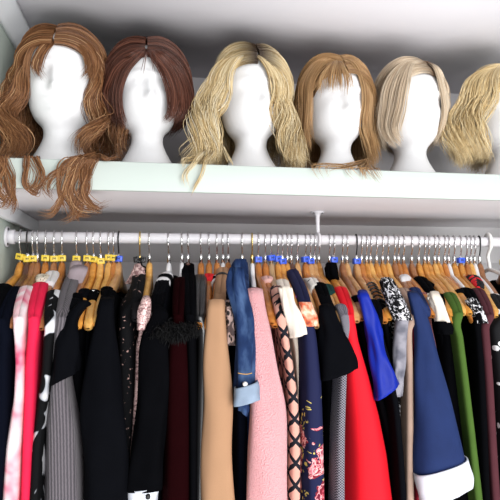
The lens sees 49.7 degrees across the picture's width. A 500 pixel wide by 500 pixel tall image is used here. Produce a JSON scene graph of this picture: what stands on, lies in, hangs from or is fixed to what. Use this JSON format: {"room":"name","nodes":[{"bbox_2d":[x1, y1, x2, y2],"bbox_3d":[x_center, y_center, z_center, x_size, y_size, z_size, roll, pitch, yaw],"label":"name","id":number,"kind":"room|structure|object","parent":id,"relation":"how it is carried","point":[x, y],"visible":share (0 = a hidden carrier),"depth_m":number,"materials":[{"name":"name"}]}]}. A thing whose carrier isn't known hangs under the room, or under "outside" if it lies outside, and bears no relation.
{"room":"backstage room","nodes":[
{"label":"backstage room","id":0,"kind":"room"},
{"bbox_2d":[0,24,34,283],"bbox_3d":[-0.537,0.440,1.094,0.050,1.991,0.540,0,-4,-10],"label":"wall","id":1,"kind":"structure","parent":0,"point":[8,263],"depth_m":1.15,"materials":[{"name":"paint"}]},
{"bbox_2d":[0,0,29,49],"bbox_3d":[-0.503,-0.476,1.170,0.030,0.052,0.531,0,-4,-10],"label":"trim","id":2,"kind":"structure","parent":1,"relation":"attached to","point":[13,22],"depth_m":1.12,"materials":[{"name":"paint"}]},
{"bbox_2d":[0,200,37,231],"bbox_3d":[-0.514,-0.076,1.171,0.013,0.034,0.463,0,-4,-10],"label":"trim","id":3,"kind":"structure","parent":1,"relation":"attached to","point":[19,218],"depth_m":1.20,"materials":[{"name":"paint"}]},
{"bbox_2d":[17,0,499,93],"bbox_3d":[0.187,-0.522,1.294,1.431,0.050,0.540,0,-4,-10],"label":"ceiling","id":4,"kind":"structure","parent":0,"point":[460,37],"depth_m":1.21,"materials":[{"name":"paint"}]},
{"bbox_2d":[33,77,499,288],"bbox_3d":[0.141,0.467,1.513,1.531,1.991,0.060,0,-4,-10],"label":"wall","id":5,"kind":"structure","parent":0,"point":[437,158],"depth_m":1.49,"materials":[{"name":"paint"}]},
{"bbox_2d":[0,158,499,227],"bbox_3d":[0.184,-0.115,1.296,1.430,0.054,0.466,0,-4,-10],"label":"shelf","id":6,"kind":"object","parent":5,"relation":"attached to","point":[133,191],"visible":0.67,"depth_m":1.10,"materials":[{"name":"paint"}]},
{"bbox_2d":[28,33,96,159],"bbox_3d":[-0.384,-0.296,1.104,0.148,0.285,0.164,3,-6,-42],"label":"mannequin","id":7,"kind":"object","parent":6,"relation":"on","point":[55,101],"visible":0.56,"depth_m":1.04},
{"bbox_2d":[0,22,130,224],"bbox_3d":[-0.370,-0.247,1.113,0.268,0.432,0.323,0,-4,-10],"label":"wig","id":8,"kind":"object","parent":7,"relation":"on","point":[19,131],"visible":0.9,"depth_m":1.02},
{"bbox_2d":[121,45,174,162],"bbox_3d":[-0.216,-0.288,1.133,0.157,0.272,0.141,-4,-6,42],"label":"mannequin","id":9,"kind":"object","parent":6,"relation":"on","point":[144,94],"visible":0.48,"depth_m":1.07},
{"bbox_2d":[98,36,194,140],"bbox_3d":[-0.214,-0.339,1.140,0.209,0.219,0.198,-4,-6,43],"label":"wig","id":10,"kind":"object","parent":9,"relation":"on","point":[168,57],"visible":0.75,"depth_m":1.07,"materials":[{"name":"brown fur"}]},
{"bbox_2d":[220,53,279,166],"bbox_3d":[0.000,-0.288,1.171,0.142,0.275,0.159,-1,-4,9],"label":"mannequin","id":11,"kind":"object","parent":6,"relation":"on","point":[247,120],"visible":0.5,"depth_m":1.11},
{"bbox_2d":[177,41,309,192],"bbox_3d":[-0.002,-0.271,1.152,0.260,0.365,0.314,-1,-4,3],"label":"wig","id":12,"kind":"object","parent":11,"relation":"on","point":[212,141],"visible":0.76,"depth_m":1.09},
{"bbox_2d":[4,211,499,247],"bbox_3d":[0.188,-0.045,1.270,1.430,0.089,0.044,0,-4,-10],"label":"rail","id":13,"kind":"object","parent":6,"relation":"attached to","point":[10,236],"visible":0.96,"depth_m":1.22,"materials":[{"name":"metal"}]},
{"bbox_2d":[4,227,15,246],"bbox_3d":[-0.508,-0.028,1.146,0.018,0.044,0.044,0,-4,-10],"label":"socket","id":14,"kind":"object","parent":13,"relation":"attached to","point":[9,235],"depth_m":1.13,"materials":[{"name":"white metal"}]},
{"bbox_2d":[6,230,25,285],"bbox_3d":[-0.487,0.047,1.144,0.020,0.182,0.410,0,-4,-10],"label":"clothes hanger","id":15,"kind":"object","parent":13,"relation":"hanging from","point":[12,281],"visible":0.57,"depth_m":1.13,"materials":[{"name":"brown wood"}]},
{"bbox_2d":[14,230,29,286],"bbox_3d":[-0.473,0.052,1.146,0.018,0.193,0.410,1,-4,-12],"label":"clothes hanger","id":16,"kind":"object","parent":13,"relation":"hanging from","point":[25,269],"visible":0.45,"depth_m":1.13,"materials":[{"name":"brown wood"}]},
{"bbox_2d":[10,230,36,328],"bbox_3d":[-0.462,0.056,1.148,0.017,0.199,0.410,1,-4,-11],"label":"clothes hanger","id":17,"kind":"object","parent":13,"relation":"hanging from","point":[32,258],"visible":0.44,"depth_m":1.14,"materials":[{"name":"brown wood"}]},
{"bbox_2d":[0,286,19,499],"bbox_3d":[-0.467,0.392,1.121,0.044,0.631,0.436,0,-4,-10],"label":"blouse","id":18,"kind":"object","parent":17,"relation":"hanging from","point":[7,346],"visible":0.19,"depth_m":0.93,"materials":[{"name":"fabric"}]},
{"bbox_2d":[3,285,32,499],"bbox_3d":[-0.452,0.391,1.124,0.043,0.632,0.434,1,-4,-12],"label":"blouse","id":19,"kind":"object","parent":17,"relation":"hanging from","point":[13,459],"visible":0.24,"depth_m":0.93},
{"bbox_2d":[20,282,48,499],"bbox_3d":[-0.435,0.427,1.124,0.035,0.719,0.438,1,-4,-15],"label":"dress","id":20,"kind":"object","parent":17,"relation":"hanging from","point":[34,349],"visible":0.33,"depth_m":0.94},
{"bbox_2d":[30,289,59,499],"bbox_3d":[-0.410,0.395,1.131,0.047,0.624,0.434,1,-4,-14],"label":"blouse","id":21,"kind":"object","parent":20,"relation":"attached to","point":[37,485],"visible":0.34,"depth_m":0.94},
{"bbox_2d":[27,230,40,285],"bbox_3d":[-0.453,0.051,1.150,0.017,0.190,0.410,1,-4,-14],"label":"clothes hanger","id":22,"kind":"object","parent":13,"relation":"hanging from","point":[37,266],"visible":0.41,"depth_m":1.14,"materials":[{"name":"brown wood"}]},
{"bbox_2d":[41,230,49,273],"bbox_3d":[-0.437,0.051,1.152,0.017,0.190,0.410,1,-4,-16],"label":"clothes hanger","id":23,"kind":"object","parent":13,"relation":"hanging from","point":[45,258],"visible":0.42,"depth_m":1.15,"materials":[{"name":"brown wood"}]},
{"bbox_2d":[39,230,57,330],"bbox_3d":[-0.420,0.057,1.155,0.018,0.202,0.410,1,-4,-15],"label":"clothes hanger","id":24,"kind":"object","parent":13,"relation":"hanging from","point":[54,258],"visible":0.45,"depth_m":1.15,"materials":[{"name":"brown wood"}]},
{"bbox_2d":[53,230,65,289],"bbox_3d":[-0.404,0.053,1.158,0.017,0.194,0.410,1,-4,-14],"label":"clothes hanger","id":25,"kind":"object","parent":13,"relation":"hanging from","point":[62,258],"visible":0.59,"depth_m":1.15,"materials":[{"name":"brown wood"}]},
{"bbox_2d":[72,230,80,260],"bbox_3d":[-0.374,0.052,1.163,0.017,0.191,0.410,1,-4,-11],"label":"clothes hanger","id":26,"kind":"object","parent":13,"relation":"hanging from","point":[76,257],"visible":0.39,"depth_m":1.16,"materials":[{"name":"silver wood"}]},
{"bbox_2d":[44,260,87,499],"bbox_3d":[-0.357,0.395,1.140,0.075,0.746,0.436,0,-4,-8],"label":"garment","id":27,"kind":"object","parent":26,"relation":"hanging from","point":[64,457],"visible":0.56,"depth_m":0.94,"materials":[{"name":"fabric"}]},
{"bbox_2d":[67,260,87,282],"bbox_3d":[-0.362,0.068,1.123,0.055,0.096,0.099,0,-4,-10],"label":"hood","id":28,"kind":"object","parent":27,"relation":"attached to","point":[77,272],"depth_m":1.08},
{"bbox_2d":[76,230,90,292],"bbox_3d":[-0.353,0.054,1.167,0.018,0.194,0.410,0,-4,-9],"label":"clothes hanger","id":29,"kind":"object","parent":13,"relation":"hanging from","point":[86,258],"visible":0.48,"depth_m":1.16,"materials":[{"name":"brown wood"}]},
{"bbox_2d":[50,292,90,411],"bbox_3d":[-0.355,0.396,1.107,0.069,0.618,0.392,1,-4,-13],"label":"black tee","id":30,"kind":"object","parent":29,"relation":"hanging from","point":[70,343],"visible":0.43,"depth_m":0.95,"materials":[{"name":"fabric"}]},
{"bbox_2d":[78,231,97,329],"bbox_3d":[-0.339,0.058,1.169,0.018,0.201,0.410,0,-4,-9],"label":"clothes hanger","id":31,"kind":"object","parent":13,"relation":"hanging from","point":[89,284],"visible":0.48,"depth_m":1.14,"materials":[{"name":"brown wood"}]},
{"bbox_2d":[84,231,104,330],"bbox_3d":[-0.325,0.059,1.172,0.019,0.203,0.410,0,-4,-10],"label":"clothes hanger","id":32,"kind":"object","parent":13,"relation":"hanging from","point":[88,321],"visible":0.59,"depth_m":1.09,"materials":[{"name":"brown wood"}]},
{"bbox_2d":[93,231,111,326],"bbox_3d":[-0.308,0.056,1.175,0.018,0.198,0.410,0,-4,-9],"label":"clothes hanger","id":33,"kind":"object","parent":13,"relation":"hanging from","point":[107,256],"visible":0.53,"depth_m":1.15,"materials":[{"name":"brown wood"}]},
{"bbox_2d":[106,231,119,292],"bbox_3d":[-0.297,0.055,1.177,0.017,0.195,0.410,0,-4,-8],"label":"clothes hanger","id":34,"kind":"object","parent":13,"relation":"hanging from","point":[112,257],"visible":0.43,"depth_m":1.17,"materials":[{"name":"orange wood"}]},
{"bbox_2d":[109,231,127,293],"bbox_3d":[-0.287,0.051,1.179,0.018,0.188,0.410,0,-4,-6],"label":"clothes hanger","id":35,"kind":"object","parent":13,"relation":"hanging from","point":[118,281],"visible":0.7,"depth_m":1.17,"materials":[{"name":"brown wood"}]},
{"bbox_2d":[80,289,128,499],"bbox_3d":[-0.286,0.510,1.115,0.085,0.852,0.407,0,-4,-10],"label":"coat","id":36,"kind":"object","parent":35,"relation":"hanging from","point":[102,416],"visible":0.79,"depth_m":0.94,"materials":[{"name":"fabric"}]},
{"bbox_2d":[131,231,142,321],"bbox_3d":[-0.242,0.052,1.187,0.018,0.189,0.410,0,-4,-10],"label":"clothes hanger","id":37,"kind":"object","parent":13,"relation":"hanging from","point":[135,305],"visible":0.44,"depth_m":1.00,"materials":[{"name":"black"}]},
{"bbox_2d":[118,256,145,458],"bbox_3d":[-0.246,0.426,1.158,0.049,0.825,0.348,0,-4,-7],"label":"dress","id":38,"kind":"object","parent":37,"relation":"hanging from","point":[128,333],"visible":0.44,"depth_m":1.01,"materials":[{"name":"black fabric"}]},
{"bbox_2d":[129,295,150,462],"bbox_3d":[-0.225,0.392,1.152,0.041,0.592,0.404,0,-4,-8],"label":"dress","id":39,"kind":"object","parent":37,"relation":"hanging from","point":[144,309],"visible":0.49,"depth_m":0.98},
{"bbox_2d":[143,231,153,297],"bbox_3d":[-0.222,0.059,1.190,0.017,0.203,0.410,0,-4,-8],"label":"clothes hanger","id":40,"kind":"object","parent":13,"relation":"hanging from","point":[149,285],"visible":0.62,"depth_m":1.17,"materials":[{"name":"brown wood"}]},
{"bbox_2d":[151,231,171,315],"bbox_3d":[-0.180,0.051,1.198,0.013,0.186,0.410,0,-4,-1],"label":"clothes hanger","id":41,"kind":"object","parent":13,"relation":"hanging from","point":[168,266],"visible":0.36,"depth_m":1.19,"materials":[{"name":"white paint"}]},
{"bbox_2d":[127,271,202,499],"bbox_3d":[-0.138,0.465,1.125,0.141,0.842,0.412,-1,-4,5],"label":"coat","id":42,"kind":"object","parent":41,"relation":"hanging from","point":[145,473],"visible":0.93,"depth_m":0.96,"materials":[{"name":"black fabric"}]},
{"bbox_2d":[200,266,234,499],"bbox_3d":[-0.069,0.484,1.149,0.066,0.906,0.382,0,-4,-4],"label":"coat","id":43,"kind":"object","parent":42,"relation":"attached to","point":[216,472],"visible":0.88,"depth_m":0.98,"materials":[{"name":"fabric"}]},
{"bbox_2d":[225,290,246,499],"bbox_3d":[-0.034,0.432,1.167,0.052,0.711,0.380,0,-4,-4],"label":"dress","id":44,"kind":"object","parent":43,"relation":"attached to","point":[239,427],"visible":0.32,"depth_m":1.04,"materials":[{"name":"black fabric"}]},
{"bbox_2d":[161,277,189,499],"bbox_3d":[-0.143,0.474,1.172,0.061,0.829,0.437,0,-4,-3],"label":"dress","id":45,"kind":"object","parent":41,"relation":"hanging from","point":[176,482],"visible":0.66,"depth_m":0.97,"materials":[{"name":"fabric"}]},
{"bbox_2d":[186,232,189,264],"bbox_3d":[-0.139,0.053,1.205,0.017,0.190,0.410,0,-4,-8],"label":"clothes hanger","id":46,"kind":"object","parent":13,"relation":"hanging from","point":[187,254],"visible":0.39,"depth_m":1.20,"materials":[{"name":"silver wood"}]},
{"bbox_2d":[182,263,196,499],"bbox_3d":[-0.137,0.408,1.178,0.031,0.762,0.438,0,-4,-8],"label":"blouse","id":47,"kind":"object","parent":46,"relation":"hanging from","point":[188,271],"visible":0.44,"depth_m":0.98,"materials":[{"name":"fabric"}]},
{"bbox_2d":[195,274,206,499],"bbox_3d":[-0.105,0.447,1.181,0.039,0.786,0.406,0,-4,-4],"label":"leather jacket","id":48,"kind":"object","parent":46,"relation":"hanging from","point":[200,279],"visible":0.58,"depth_m":1.00,"materials":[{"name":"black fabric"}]},
{"bbox_2d":[204,232,211,328],"bbox_3d":[-0.092,0.062,1.212,0.017,0.208,0.410,0,-4,-3],"label":"clothes hanger","id":49,"kind":"object","parent":13,"relation":"hanging from","point":[208,265],"visible":0.54,"depth_m":1.20,"materials":[{"name":"brown wood"}]},
{"bbox_2d":[240,232,243,258],"bbox_3d":[-0.018,0.055,1.226,0.017,0.192,0.410,0,-4,-2],"label":"clothes hanger","id":50,"kind":"object","parent":13,"relation":"hanging from","point":[241,255],"visible":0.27,"depth_m":1.22,"materials":[{"name":"silver wood"}]},
{"bbox_2d":[226,259,259,451],"bbox_3d":[-0.026,0.218,1.161,0.061,0.398,0.411,0,-4,-4],"label":"denim jacket","id":51,"kind":"object","parent":50,"relation":"hanging from","point":[246,390],"visible":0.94,"depth_m":0.98,"materials":[{"name":"blue fabric"}]},
{"bbox_2d":[249,233,255,287],"bbox_3d":[0.005,0.055,1.230,0.013,0.192,0.410,0,-4,-2],"label":"clothes hanger","id":52,"kind":"object","parent":13,"relation":"hanging from","point":[252,283],"visible":0.52,"depth_m":1.22,"materials":[{"name":"white paint"}]},
{"bbox_2d":[246,287,286,499],"bbox_3d":[0.031,0.509,1.161,0.079,0.856,0.399,0,-4,0],"label":"coat","id":53,"kind":"object","parent":52,"relation":"hanging from","point":[267,437],"visible":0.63,"depth_m":0.98,"materials":[{"name":"fabric"}]},
{"bbox_2d":[254,233,275,324],"bbox_3d":[0.019,0.059,1.232,0.018,0.199,0.410,0,-4,-6],"label":"clothes hanger","id":54,"kind":"object","parent":13,"relation":"hanging from","point":[260,283],"visible":0.64,"depth_m":1.14,"materials":[{"name":"brown wood"}]},
{"bbox_2d":[262,233,277,327],"bbox_3d":[0.035,0.062,1.235,0.017,0.205,0.410,0,-4,-3],"label":"clothes hanger","id":55,"kind":"object","parent":13,"relation":"hanging from","point":[265,270],"visible":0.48,"depth_m":1.22,"materials":[{"name":"orange wood"}]},
{"bbox_2d":[267,233,276,285],"bbox_3d":[0.049,0.056,1.238,0.020,0.192,0.410,0,-4,-3],"label":"clothes hanger","id":56,"kind":"object","parent":13,"relation":"hanging from","point":[270,258],"visible":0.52,"depth_m":1.23,"materials":[{"name":"brown wood"}]},
{"bbox_2d":[269,285,299,499],"bbox_3d":[0.052,0.460,1.207,0.051,0.760,0.436,0,-4,-7],"label":"dress","id":57,"kind":"object","parent":56,"relation":"hanging from","point":[283,355],"visible":0.3,"depth_m":1.01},
{"bbox_2d":[274,233,282,279],"bbox_3d":[0.064,0.058,1.240,0.020,0.196,0.410,0,-4,-3],"label":"clothes hanger","id":58,"kind":"object","parent":13,"relation":"hanging from","point":[278,275],"visible":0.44,"depth_m":1.23,"materials":[{"name":"brown wood"}]},
{"bbox_2d":[276,279,306,400],"bbox_3d":[0.071,0.197,1.201,0.055,0.264,0.392,0,-4,-4],"label":"blouse","id":59,"kind":"object","parent":58,"relation":"hanging from","point":[296,325],"visible":0.44,"depth_m":1.02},
{"bbox_2d":[279,233,299,309],"bbox_3d":[0.074,0.056,1.242,0.020,0.193,0.410,0,-4,-4],"label":"clothes hanger","id":60,"kind":"object","parent":13,"relation":"hanging from","point":[282,262],"visible":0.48,"depth_m":1.23,"materials":[{"name":"brown wood"}]},
{"bbox_2d":[289,233,294,268],"bbox_3d":[0.096,0.059,1.246,0.017,0.197,0.410,0,-4,-4],"label":"clothes hanger","id":61,"kind":"object","parent":13,"relation":"hanging from","point":[292,266],"visible":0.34,"depth_m":1.24,"materials":[{"name":"silver wood"}]},
{"bbox_2d":[287,268,323,499],"bbox_3d":[0.102,0.463,1.215,0.052,0.855,0.438,0,-4,-5],"label":"floral dress","id":62,"kind":"object","parent":61,"relation":"hanging from","point":[310,392],"visible":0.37,"depth_m":1.02,"materials":[{"name":"fabric"}]},
{"bbox_2d":[294,233,318,328],"bbox_3d":[0.110,0.064,1.248,0.017,0.208,0.410,0,-4,-5],"label":"clothes hanger","id":63,"kind":"object","parent":13,"relation":"hanging from","point":[297,265],"visible":0.31,"depth_m":1.23,"materials":[{"name":"brown wood"}]},
{"bbox_2d":[301,233,320,313],"bbox_3d":[0.129,0.058,1.252,0.020,0.195,0.410,0,-4,-4],"label":"clothes hanger","id":64,"kind":"object","parent":13,"relation":"hanging from","point":[305,268],"visible":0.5,"depth_m":1.24,"materials":[{"name":"orange wood"}]},
{"bbox_2d":[307,233,316,278],"bbox_3d":[0.140,0.057,1.254,0.019,0.194,0.410,0,-4,-4],"label":"clothes hanger","id":65,"kind":"object","parent":13,"relation":"hanging from","point":[311,261],"visible":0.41,"depth_m":1.25,"materials":[{"name":"brown wood"}]},
{"bbox_2d":[315,282,357,499],"bbox_3d":[0.139,0.406,1.194,0.082,0.667,0.404,0,-4,-10],"label":"blouse","id":66,"kind":"object","parent":65,"relation":"hanging from","point":[337,356],"visible":0.42,"depth_m":1.03,"materials":[{"name":"fabric"}]},
{"bbox_2d":[317,244,339,303],"bbox_3d":[0.161,0.058,1.257,0.017,0.194,0.410,0,-4,-6],"label":"clothes hanger","id":67,"kind":"object","parent":13,"relation":"hanging from","point":[320,268],"visible":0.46,"depth_m":1.23,"materials":[{"name":"brown wood"}]},
{"bbox_2d":[331,233,359,322],"bbox_3d":[0.197,0.060,1.264,0.018,0.198,0.410,0,-4,-3],"label":"clothes hanger","id":68,"kind":"object","parent":13,"relation":"hanging from","point":[334,259],"visible":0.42,"depth_m":1.17,"materials":[{"name":"brown wood"}]},
{"bbox_2d":[339,234,363,320],"bbox_3d":[0.217,0.058,1.267,0.017,0.195,0.410,0,-4,0],"label":"clothes hanger","id":69,"kind":"object","parent":13,"relation":"hanging from","point":[342,268],"visible":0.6,"depth_m":1.21,"materials":[{"name":"brown wood"}]},
{"bbox_2d":[345,234,360,291],"bbox_3d":[0.228,0.058,1.269,0.017,0.195,0.410,0,-4,-2],"label":"clothes hanger","id":70,"kind":"object","parent":13,"relation":"hanging from","point":[348,268],"visible":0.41,"depth_m":1.25,"materials":[{"name":"brown wood"}]},
{"bbox_2d":[379,277,412,408],"bbox_3d":[0.281,0.378,1.229,0.060,0.624,0.399,0,-4,-3],"label":"blouse","id":71,"kind":"object","parent":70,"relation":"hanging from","point":[396,304],"visible":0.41,"depth_m":1.06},
{"bbox_2d":[352,234,374,298],"bbox_3d":[0.252,0.061,1.273,0.019,0.199,0.410,0,-4,0],"label":"clothes hanger","id":72,"kind":"object","parent":13,"relation":"hanging from","point":[356,274],"visible":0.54,"depth_m":1.25,"materials":[{"name":"brown wood"}]},
{"bbox_2d":[371,299,406,499],"bbox_3d":[0.271,0.501,1.240,0.064,0.781,0.435,0,-4,-1],"label":"dress","id":73,"kind":"object","parent":72,"relation":"hanging from","point":[395,456],"visible":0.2,"depth_m":1.05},
{"bbox_2d":[351,295,388,447],"bbox_3d":[0.238,0.472,1.233,0.107,0.738,0.353,0,-4,-10],"label":"skirt","id":74,"kind":"object","parent":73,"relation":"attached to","point":[381,409],"visible":0.12,"depth_m":1.09,"materials":[{"name":"fabric"}]},
{"bbox_2d":[359,234,387,323],"bbox_3d":[0.264,0.062,1.275,0.017,0.201,0.410,0,-4,0],"label":"clothes hanger","id":75,"kind":"object","parent":13,"relation":"hanging from","point":[362,267],"visible":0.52,"depth_m":1.24,"materials":[{"name":"orange wood"}]},
{"bbox_2d":[368,234,380,287],"bbox_3d":[0.286,0.057,1.280,0.017,0.192,0.410,0,-4,-2],"label":"clothes hanger","id":76,"kind":"object","parent":13,"relation":"hanging from","point":[373,273],"visible":0.31,"depth_m":1.26,"materials":[{"name":"brown wood"}]},
{"bbox_2d":[366,282,398,402],"bbox_3d":[0.278,0.384,1.251,0.054,0.617,0.379,0,-4,0],"label":"blouse","id":77,"kind":"object","parent":76,"relation":"hanging from","point":[385,327],"visible":0.17,"depth_m":1.08,"materials":[{"name":"black fabric"}]},
{"bbox_2d":[364,234,391,320],"bbox_3d":[0.276,0.059,1.278,0.017,0.195,0.410,0,-4,1],"label":"clothes hanger","id":78,"kind":"object","parent":13,"relation":"hanging from","point":[366,264],"visible":0.38,"depth_m":1.23,"materials":[{"name":"brown wood"}]},
{"bbox_2d":[385,234,401,287],"bbox_3d":[0.330,0.060,1.287,0.017,0.196,0.410,0,-4,1],"label":"clothes hanger","id":79,"kind":"object","parent":13,"relation":"hanging from","point":[388,265],"visible":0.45,"depth_m":1.27,"materials":[{"name":"brown wood"}]},
{"bbox_2d":[391,234,409,288],"bbox_3d":[0.346,0.058,1.290,0.017,0.192,0.410,-1,-4,2],"label":"clothes hanger","id":80,"kind":"object","parent":13,"relation":"hanging from","point":[394,266],"visible":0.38,"depth_m":1.27,"materials":[{"name":"brown wood"}]},
{"bbox_2d":[408,235,417,278],"bbox_3d":[0.389,0.059,1.298,0.017,0.193,0.410,0,-4,2],"label":"clothes hanger","id":81,"kind":"object","parent":13,"relation":"hanging from","point":[411,268],"visible":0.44,"depth_m":1.29,"materials":[{"name":"brown wood"}]},
{"bbox_2d":[414,276,456,499],"bbox_3d":[0.407,0.376,1.246,0.071,0.630,0.391,-1,-4,4],"label":"blouse","id":82,"kind":"object","parent":81,"relation":"hanging from","point":[442,325],"visible":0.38,"depth_m":1.08,"materials":[{"name":"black fabric"}]},
{"bbox_2d":[401,234,434,317],"bbox_3d":[0.369,0.058,1.294,0.017,0.191,0.410,0,-4,1],"label":"clothes hanger","id":83,"kind":"object","parent":13,"relation":"hanging from","point":[404,266],"visible":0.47,"depth_m":1.22,"materials":[{"name":"orange wood"}]},
{"bbox_2d":[415,235,452,322],"bbox_3d":[0.407,0.066,1.300,0.017,0.207,0.410,0,-4,0],"label":"clothes hanger","id":84,"kind":"object","parent":13,"relation":"hanging from","point":[419,268],"visible":0.3,"depth_m":1.29,"materials":[{"name":"brown wood"}]},
{"bbox_2d":[435,293,467,499],"bbox_3d":[0.428,0.498,1.268,0.065,0.791,0.363,0,-4,0],"label":"dress","id":85,"kind":"object","parent":84,"relation":"hanging from","point":[445,354],"visible":0.06,"depth_m":1.11,"materials":[{"name":"fabric"}]},
{"bbox_2d":[422,235,452,317],"bbox_3d":[0.422,0.059,1.303,0.017,0.193,0.410,-1,-4,4],"label":"clothes hanger","id":86,"kind":"object","parent":13,"relation":"hanging from","point":[437,287],"visible":0.45,"depth_m":1.23,"materials":[{"name":"brown wood"}]},
{"bbox_2d":[427,235,448,291],"bbox_3d":[0.433,0.059,1.305,0.017,0.194,0.410,-1,-4,3],"label":"clothes hanger","id":87,"kind":"object","parent":13,"relation":"hanging from","point":[430,267],"visible":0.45,"depth_m":1.28,"materials":[{"name":"brown wood"}]},
{"bbox_2d":[443,292,482,499],"bbox_3d":[0.430,0.496,1.271,0.065,0.794,0.438,0,-4,-1],"label":"dress","id":88,"kind":"object","parent":87,"relation":"hanging from","point":[457,342],"visible":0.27,"depth_m":1.08,"materials":[{"name":"green fabric"}]},
{"bbox_2d":[432,235,465,315],"bbox_3d":[0.448,0.057,1.308,0.017,0.188,0.410,-1,-4,4],"label":"clothes hanger","id":89,"kind":"object","parent":13,"relation":"hanging from","point":[443,280],"visible":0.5,"depth_m":1.24,"materials":[{"name":"brown wood"}]},
{"bbox_2d":[437,235,471,315],"bbox_3d":[0.459,0.057,1.310,0.017,0.188,0.410,-1,-4,3],"label":"clothes hanger","id":90,"kind":"object","parent":13,"relation":"hanging from","point":[463,298],"visible":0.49,"depth_m":1.21,"materials":[{"name":"brown wood"}]},
{"bbox_2d":[442,235,472,323],"bbox_3d":[0.474,0.065,1.312,0.017,0.204,0.410,-1,-4,5],"label":"clothes hanger","id":91,"kind":"object","parent":13,"relation":"hanging from","point":[444,265],"visible":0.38,"depth_m":1.30,"materials":[{"name":"orange wood"}]},
{"bbox_2d":[452,235,471,288],"bbox_3d":[0.499,0.064,1.317,0.017,0.202,0.410,-1,-4,5],"label":"clothes hanger","id":92,"kind":"object","parent":13,"relation":"hanging from","point":[456,272],"visible":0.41,"depth_m":1.30,"materials":[{"name":"brown wood"}]},
{"bbox_2d":[456,235,475,287],"bbox_3d":[0.516,0.062,1.320,0.019,0.198,0.410,-1,-4,7],"label":"clothes hanger","id":93,"kind":"object","parent":13,"relation":"hanging from","point":[460,260],"visible":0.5,"depth_m":1.31,"materials":[{"name":"brown wood"}]},
{"bbox_2d":[468,235,498,317],"bbox_3d":[0.542,0.061,1.324,0.017,0.195,0.410,-1,-4,9],"label":"clothes hanger","id":94,"kind":"object","parent":13,"relation":"hanging from","point":[472,267],"visible":0.38,"depth_m":1.22,"materials":[{"name":"brown wood"}]},
{"bbox_2d":[472,288,499,499],"bbox_3d":[0.516,0.492,1.288,0.043,0.803,0.436,-1,-4,9],"label":"dress","id":95,"kind":"object","parent":94,"relation":"hanging from","point":[481,294],"visible":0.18,"depth_m":1.09,"materials":[{"name":"fabric"}]},
{"bbox_2d":[461,287,489,499],"bbox_3d":[0.481,0.442,1.286,0.042,0.704,0.437,-1,-4,4],"label":"floral blouse","id":96,"kind":"object","parent":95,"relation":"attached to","point":[472,338],"visible":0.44,"depth_m":1.09,"materials":[{"name":"fabric"}]},
{"bbox_2d":[489,293,499,483],"bbox_3d":[0.566,0.499,1.292,0.069,0.790,0.434,-1,-4,12],"label":"dress","id":97,"kind":"object","parent":94,"relation":"hanging from","point":[494,329],"visible":0.06,"depth_m":1.11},
{"bbox_2d":[477,235,497,293],"bbox_3d":[0.567,0.067,1.328,0.017,0.207,0.410,-1,-4,9],"label":"clothes hanger","id":98,"kind":"object","parent":13,"relation":"hanging from","point":[480,266],"visible":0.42,"depth_m":1.31,"materials":[{"name":"brown wood"}]},
{"bbox_2d":[484,233,499,274],"bbox_3d":[0.590,0.029,1.335,0.010,0.146,0.403,0,-4,1],"label":"hanger","id":99,"kind":"object","parent":13,"relation":"hanging from","point":[489,269],"visible":0.67,"depth_m":1.33,"materials":[{"name":"white"}]},
{"bbox_2d":[310,66,363,169],"bbox_3d":[0.189,-0.282,1.204,0.137,0.265,0.153,-2,-4,19],"label":"mannequin","id":100,"kind":"object","parent":6,"relation":"on","point":[336,117],"visible":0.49,"depth_m":1.15},
{"bbox_2d":[290,53,382,182],"bbox_3d":[0.191,-0.280,1.189,0.216,0.319,0.268,0,-4,-10],"label":"wig","id":101,"kind":"object","parent":100,"relation":"on","point":[318,68],"visible":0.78,"depth_m":1.15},
{"bbox_2d":[383,73,440,171],"bbox_3d":[0.363,-0.282,1.234,0.155,0.268,0.139,-3,-5,32],"label":"mannequin","id":102,"kind":"object","parent":6,"relation":"on","point":[422,118],"visible":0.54,"depth_m":1.17},
{"bbox_2d":[374,56,450,156],"bbox_3d":[0.352,-0.329,1.242,0.204,0.228,0.193,2,-5,-27],"label":"wig","id":103,"kind":"object","parent":102,"relation":"on","point":[391,84],"visible":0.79,"depth_m":1.16,"materials":[{"name":"beige"}]},
{"bbox_2d":[484,93,499,174],"bbox_3d":[0.599,-0.281,1.276,0.139,0.268,0.155,-2,-4,19],"label":"mannequin","id":104,"kind":"object","parent":6,"relation":"on","point":[493,167],"visible":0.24,"depth_m":1.24},
{"bbox_2d":[440,63,499,173],"bbox_3d":[0.555,-0.302,1.286,0.337,0.275,0.220,1,-5,-21],"label":"wig","id":105,"kind":"object","parent":104,"relation":"on","point":[466,140],"visible":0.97,"depth_m":1.18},
{"bbox_2d":[324,262,391,499],"bbox_3d":[0.200,0.485,1.228,0.101,0.912,0.435,0,-4,-10],"label":"dress","id":106,"kind":"object","parent":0,"point":[366,465],"visible":0.42,"depth_m":1.03,"materials":[{"name":"red fabric"}]},
{"bbox_2d":[328,303,349,499],"bbox_3d":[0.155,0.480,1.225,0.045,0.723,0.436,0,-4,-6],"label":"dress","id":107,"kind":"object","parent":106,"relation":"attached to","point":[336,482],"visible":0.24,"depth_m":1.03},
{"bbox_2d":[399,287,414,499],"bbox_3d":[0.329,0.465,1.256,0.046,0.754,0.436,-1,-4,4],"label":"dress","id":108,"kind":"object","parent":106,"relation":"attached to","point":[407,400],"visible":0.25,"depth_m":1.06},
{"bbox_2d":[399,274,473,499],"bbox_3d":[0.346,0.322,1.220,0.110,0.535,0.420,0,-4,-8],"label":"coat","id":109,"kind":"object","parent":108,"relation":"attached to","point":[441,469],"visible":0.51,"depth_m":1.03,"materials":[{"name":"blue fabric"}]},
{"bbox_2d":[357,289,399,400],"bbox_3d":[0.224,0.197,1.227,0.086,0.215,0.397,0,-4,-10],"label":"blouse","id":110,"kind":"object","parent":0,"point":[385,381],"visible":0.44,"depth_m":1.04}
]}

